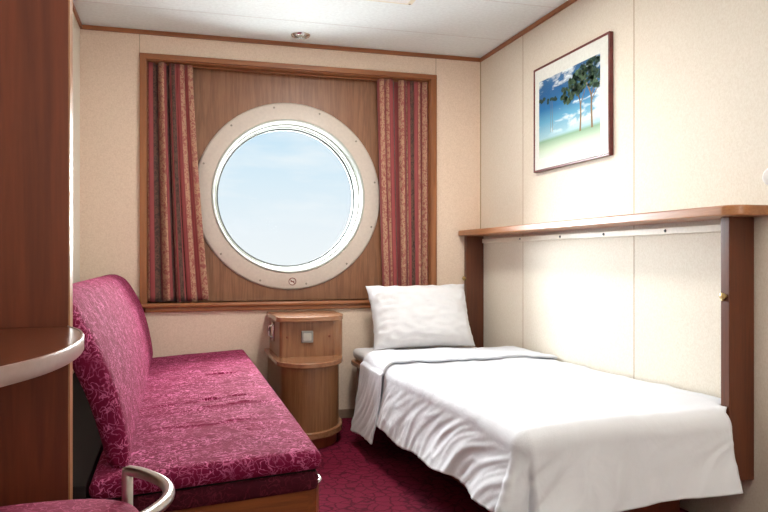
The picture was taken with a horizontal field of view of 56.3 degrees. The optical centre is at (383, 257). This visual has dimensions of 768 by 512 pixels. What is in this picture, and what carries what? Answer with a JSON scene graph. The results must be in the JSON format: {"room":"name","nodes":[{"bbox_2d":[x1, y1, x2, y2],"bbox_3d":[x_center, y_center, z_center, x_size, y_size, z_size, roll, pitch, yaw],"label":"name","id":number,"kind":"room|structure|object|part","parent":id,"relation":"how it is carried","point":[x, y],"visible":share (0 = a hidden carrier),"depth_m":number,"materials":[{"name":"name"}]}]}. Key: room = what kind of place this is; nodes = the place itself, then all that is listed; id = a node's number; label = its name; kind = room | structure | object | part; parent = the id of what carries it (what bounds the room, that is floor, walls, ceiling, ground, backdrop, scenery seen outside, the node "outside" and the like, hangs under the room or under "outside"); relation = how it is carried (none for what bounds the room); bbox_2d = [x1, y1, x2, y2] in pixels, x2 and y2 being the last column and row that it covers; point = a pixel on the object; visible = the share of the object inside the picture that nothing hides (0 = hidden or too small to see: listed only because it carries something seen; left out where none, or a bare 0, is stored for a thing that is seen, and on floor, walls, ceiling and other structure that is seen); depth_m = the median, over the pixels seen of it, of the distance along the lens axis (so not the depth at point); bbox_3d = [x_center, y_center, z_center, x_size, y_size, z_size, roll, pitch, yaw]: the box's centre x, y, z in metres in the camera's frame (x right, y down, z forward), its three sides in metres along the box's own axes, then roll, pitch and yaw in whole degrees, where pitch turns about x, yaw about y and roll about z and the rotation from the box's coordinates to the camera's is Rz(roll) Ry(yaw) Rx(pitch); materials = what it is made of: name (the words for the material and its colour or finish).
{"room":"ship interior","nodes":[
{"label":"ship interior","id":0,"kind":"room"},
{"bbox_2d":[73,13,79,372],"bbox_3d":[-0.921,-0.146,1.304,0.100,2.112,5.220,0,0,-16],"label":"wall","id":1,"kind":"structure","parent":0,"point":[76,29],"depth_m":3.57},
{"bbox_2d":[73,3,81,28],"bbox_3d":[-0.861,-1.190,1.300,0.012,0.024,4.978,0,0,-16],"label":"trim","id":2,"kind":"structure","parent":1,"relation":"attached to","point":[74,8],"depth_m":3.52,"materials":[{"name":"brown wood"}]},
{"bbox_2d":[80,29,480,408],"bbox_3d":[-0.509,-0.146,4.075,2.240,2.112,0.131,0,0,-16],"label":"wall","id":3,"kind":"structure","parent":0,"point":[109,61],"depth_m":3.87,"materials":[{"name":"beige paint"}]},
{"bbox_2d":[82,25,479,61],"bbox_3d":[-0.489,-1.190,4.007,2.240,0.024,0.012,0,0,-16],"label":"trim","id":4,"kind":"structure","parent":3,"relation":"attached to","point":[85,27],"depth_m":3.97,"materials":[{"name":"brown wood"}]},
{"bbox_2d":[139,52,436,312],"bbox_3d":[-0.518,-0.396,4.109,1.660,1.365,0.260,0,0,-16],"label":"window","id":5,"kind":"structure","parent":3,"relation":"in","point":[232,108],"depth_m":4.08,"materials":[{"name":"brown wood"}]},
{"bbox_2d":[148,62,208,301],"bbox_3d":[-1.109,-0.403,3.879,0.319,1.282,0.057,0,0,-16],"label":"curtain","id":6,"kind":"object","parent":5,"relation":"hanging from","point":[177,272],"visible":1,"depth_m":3.86,"materials":[{"name":"fabric"}]},
{"bbox_3d":[-0.500,0.264,4.046,1.660,0.047,0.130,0,0,-16],"label":"sill","id":7,"kind":"part","parent":5,"relation":"part of","materials":[{"name":"brown wood"}]},
{"bbox_3d":[-0.505,-1.041,4.061,1.582,0.010,0.012,0,0,-16],"label":"curtain rail","id":8,"kind":"part","parent":5,"relation":"part of","materials":[{"name":"brown wood"}]},
{"bbox_2d":[377,78,427,285],"bbox_3d":[0.110,-0.403,4.232,0.307,1.282,0.063,0,0,-16],"label":"curtain","id":9,"kind":"object","parent":5,"relation":"hanging from","point":[402,107],"visible":0.9,"depth_m":4.24,"materials":[{"name":"fabric"}]},
{"bbox_2d":[339,408,354,417],"bbox_3d":[-0.490,0.885,4.008,2.240,0.050,0.010,0,0,-16],"label":"baseboard","id":10,"kind":"structure","parent":3,"relation":"attached to","point":[343,413],"depth_m":4.08,"materials":[{"name":"brown wood"}]},
{"bbox_2d":[73,0,567,57],"bbox_3d":[0.201,-1.242,1.636,2.440,0.081,5.230,0,0,-16],"label":"ceiling","id":11,"kind":"structure","parent":0,"point":[464,28],"depth_m":3.60,"materials":[{"name":"white paint"}]},
{"bbox_2d":[291,32,309,38],"bbox_3d":[-0.449,-1.196,3.869,0.104,0.012,0.104,0,0,-16],"label":"recessed light","id":12,"kind":"object","parent":11,"relation":"in","point":[297,35],"visible":1,"depth_m":3.85,"materials":[{"name":"silver metal"}]},
{"bbox_2d":[367,0,415,4],"bbox_3d":[0.044,-1.184,2.989,0.355,0.036,0.615,0,0,-16],"label":"recessed light","id":13,"kind":"object","parent":11,"relation":"in","point":[406,2],"visible":1,"depth_m":3.27,"materials":[{"name":"metal"}]},
{"bbox_2d":[377,0,409,3],"bbox_3d":[0.044,-1.170,2.989,0.295,0.008,0.555,0,0,-16],"label":"diffuser","id":14,"kind":"object","parent":13,"relation":"attached to","point":[389,1],"depth_m":3.26,"materials":[{"name":"white plastic"}]},
{"bbox_2d":[316,418,688,511],"bbox_3d":[0.201,0.950,1.636,2.440,0.080,5.230,0,0,-16],"label":"floor","id":15,"kind":"structure","parent":0,"point":[357,475],"depth_m":2.94,"materials":[{"name":"red carpet"}]},
{"bbox_2d":[0,0,72,506],"bbox_3d":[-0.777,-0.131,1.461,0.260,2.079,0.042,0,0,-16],"label":"wardrobe","id":16,"kind":"object","parent":15,"relation":"on","point":[36,36],"depth_m":1.46,"materials":[{"name":"brown wood"}]},
{"bbox_2d":[0,326,83,386],"bbox_3d":[-0.617,0.179,1.006,0.317,0.081,0.922,0,0,-16],"label":"desk","id":17,"kind":"object","parent":16,"relation":"attached to","point":[26,353],"visible":1,"depth_m":1.11,"materials":[{"name":"brown wood"}]},
{"bbox_2d":[0,465,174,511],"bbox_3d":[-0.569,0.655,1.199,0.424,0.511,0.376,0,0,-16],"label":"chair","id":18,"kind":"object","parent":15,"relation":"on","point":[128,472],"visible":1,"depth_m":1.31,"materials":[{"name":"fabric"}]},
{"bbox_3d":[-0.592,0.478,1.192,0.376,0.063,0.376,0,0,-16],"label":"seat","id":19,"kind":"part","parent":18,"relation":"part of","materials":[{"name":"fabric"}]},
{"bbox_2d":[73,274,321,511],"bbox_3d":[-0.846,0.496,2.756,0.826,0.828,2.165,0,0,-16],"label":"sofa","id":20,"kind":"object","parent":15,"relation":"on","point":[210,423],"visible":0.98,"depth_m":1.94,"materials":[{"name":"fabric"}]},
{"bbox_3d":[-1.030,0.304,2.735,0.234,0.444,2.083,0,0,-16],"label":"backrest","id":21,"kind":"part","parent":20,"relation":"part of","materials":[{"name":"fabric"}]},
{"bbox_2d":[89,349,320,498],"bbox_3d":[-0.725,0.528,2.791,0.557,0.089,2.165,0,0,-16],"label":"seat cushion","id":22,"kind":"object","parent":20,"relation":"on","point":[210,423],"depth_m":1.98,"materials":[{"name":"fabric"}]},
{"bbox_2d":[114,470,318,511],"bbox_3d":[-0.729,0.587,2.795,0.552,0.084,2.155,0,0,-16],"label":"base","id":23,"kind":"object","parent":20,"relation":"on","point":[265,490],"depth_m":1.78,"materials":[{"name":"wood"}]},
{"bbox_2d":[264,310,342,448],"bbox_3d":[-0.388,0.602,3.690,0.386,0.616,0.648,0,0,-16],"label":"nightstand","id":24,"kind":"object","parent":15,"relation":"on","point":[304,354],"visible":0.88,"depth_m":3.54,"materials":[{"name":"brown wood"}]},
{"bbox_2d":[301,331,312,342],"bbox_3d":[-0.386,0.396,3.608,0.060,0.060,0.014,0,0,-16],"label":"switch plate","id":25,"kind":"object","parent":24,"relation":"attached to","point":[306,336],"depth_m":3.60,"materials":[{"name":"metal"}]},
{"bbox_2d":[351,359,679,511],"bbox_3d":[0.426,0.739,3.178,0.715,0.342,2.005,0,0,-16],"label":"frame","id":26,"kind":"object","parent":15,"relation":"on","point":[669,506],"visible":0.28,"depth_m":2.41,"materials":[{"name":"brown wood"}]},
{"bbox_3d":[0.169,0.751,4.124,0.660,0.318,0.045,0,0,-16],"label":"head panel","id":27,"kind":"part","parent":26,"relation":"part of","materials":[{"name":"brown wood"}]},
{"bbox_2d":[353,346,476,361],"bbox_3d":[0.433,0.535,3.175,0.697,0.066,1.995,0,0,-16],"label":"mattress","id":28,"kind":"object","parent":26,"relation":"on","point":[359,354],"visible":0.1,"depth_m":3.98,"materials":[{"name":"white fabric"}]},
{"bbox_2d":[366,284,474,350],"bbox_3d":[0.203,0.322,3.995,0.595,0.350,0.294,0,0,-16],"label":"pillow","id":29,"kind":"object","parent":28,"relation":"on","point":[416,315],"visible":1,"depth_m":3.90,"materials":[{"name":"fabric"}]},
{"bbox_2d":[351,346,742,511],"bbox_3d":[0.516,0.649,2.852,0.936,0.394,1.666,0,0,-16],"label":"bedspread","id":30,"kind":"object","parent":28,"relation":"on","point":[522,429],"visible":1,"depth_m":2.21,"materials":[{"name":"white fabric"}]},
{"bbox_2d":[481,0,767,511],"bbox_3d":[1.325,-0.146,1.958,0.101,2.112,5.220,0,0,-16],"label":"wall","id":31,"kind":"structure","parent":0,"point":[690,77],"depth_m":2.84,"materials":[{"name":"beige paint"}]},
{"bbox_2d":[480,0,576,61],"bbox_3d":[1.277,-1.190,1.923,0.012,0.024,4.978,0,0,-16],"label":"trim","id":32,"kind":"structure","parent":31,"relation":"attached to","point":[569,2],"depth_m":3.71,"materials":[{"name":"brown wood"}]},
{"bbox_2d":[534,31,612,172],"bbox_3d":[0.862,-0.693,3.334,0.020,0.521,0.664,0,0,-16],"label":"framed picture","id":33,"kind":"object","parent":31,"relation":"attached to","point":[573,92],"visible":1,"depth_m":3.27,"materials":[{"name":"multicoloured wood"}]},
{"bbox_2d":[539,53,599,158],"bbox_3d":[0.852,-0.688,3.340,0.002,0.385,0.538,0,0,-16],"label":"print","id":34,"kind":"object","parent":33,"relation":"attached to","point":[569,95],"depth_m":3.31,"materials":[{"name":"paper"}]},
{"bbox_2d":[458,205,767,480],"bbox_3d":[0.819,0.272,3.236,0.157,0.867,2.207,0,0,-16],"label":"bed frame","id":35,"kind":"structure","parent":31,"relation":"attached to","point":[736,227],"depth_m":2.28,"materials":[{"name":"brown wood"}]},
{"bbox_3d":[0.537,0.287,4.285,0.110,0.835,0.036,0,0,-16],"label":"post","id":36,"kind":"part","parent":35,"relation":"part of","materials":[{"name":"brown wood"}]},
{"bbox_3d":[0.871,-0.101,3.305,0.019,0.026,2.000,0,0,-16],"label":"mounting rail","id":37,"kind":"part","parent":35,"relation":"part of","materials":[{"name":"white metal"}]},
{"bbox_3d":[1.070,0.123,2.267,0.020,0.027,0.026,0,0,-16],"label":"latch knob","id":38,"kind":"part","parent":35,"relation":"part of","materials":[{"name":"gold metal"}]},
{"bbox_3d":[1.125,0.287,2.286,0.097,0.835,0.037,0,0,-16],"label":"post","id":39,"kind":"part","parent":35,"relation":"part of","materials":[{"name":"brown wood"}]},
{"bbox_2d":[762,168,767,184],"bbox_3d":[1.165,-0.238,2.100,0.126,0.064,0.085,0,0,-16],"label":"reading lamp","id":40,"kind":"object","parent":31,"relation":"attached to","point":[765,174],"visible":1,"depth_m":2.08,"materials":[{"name":"white fabric"}]}
]}

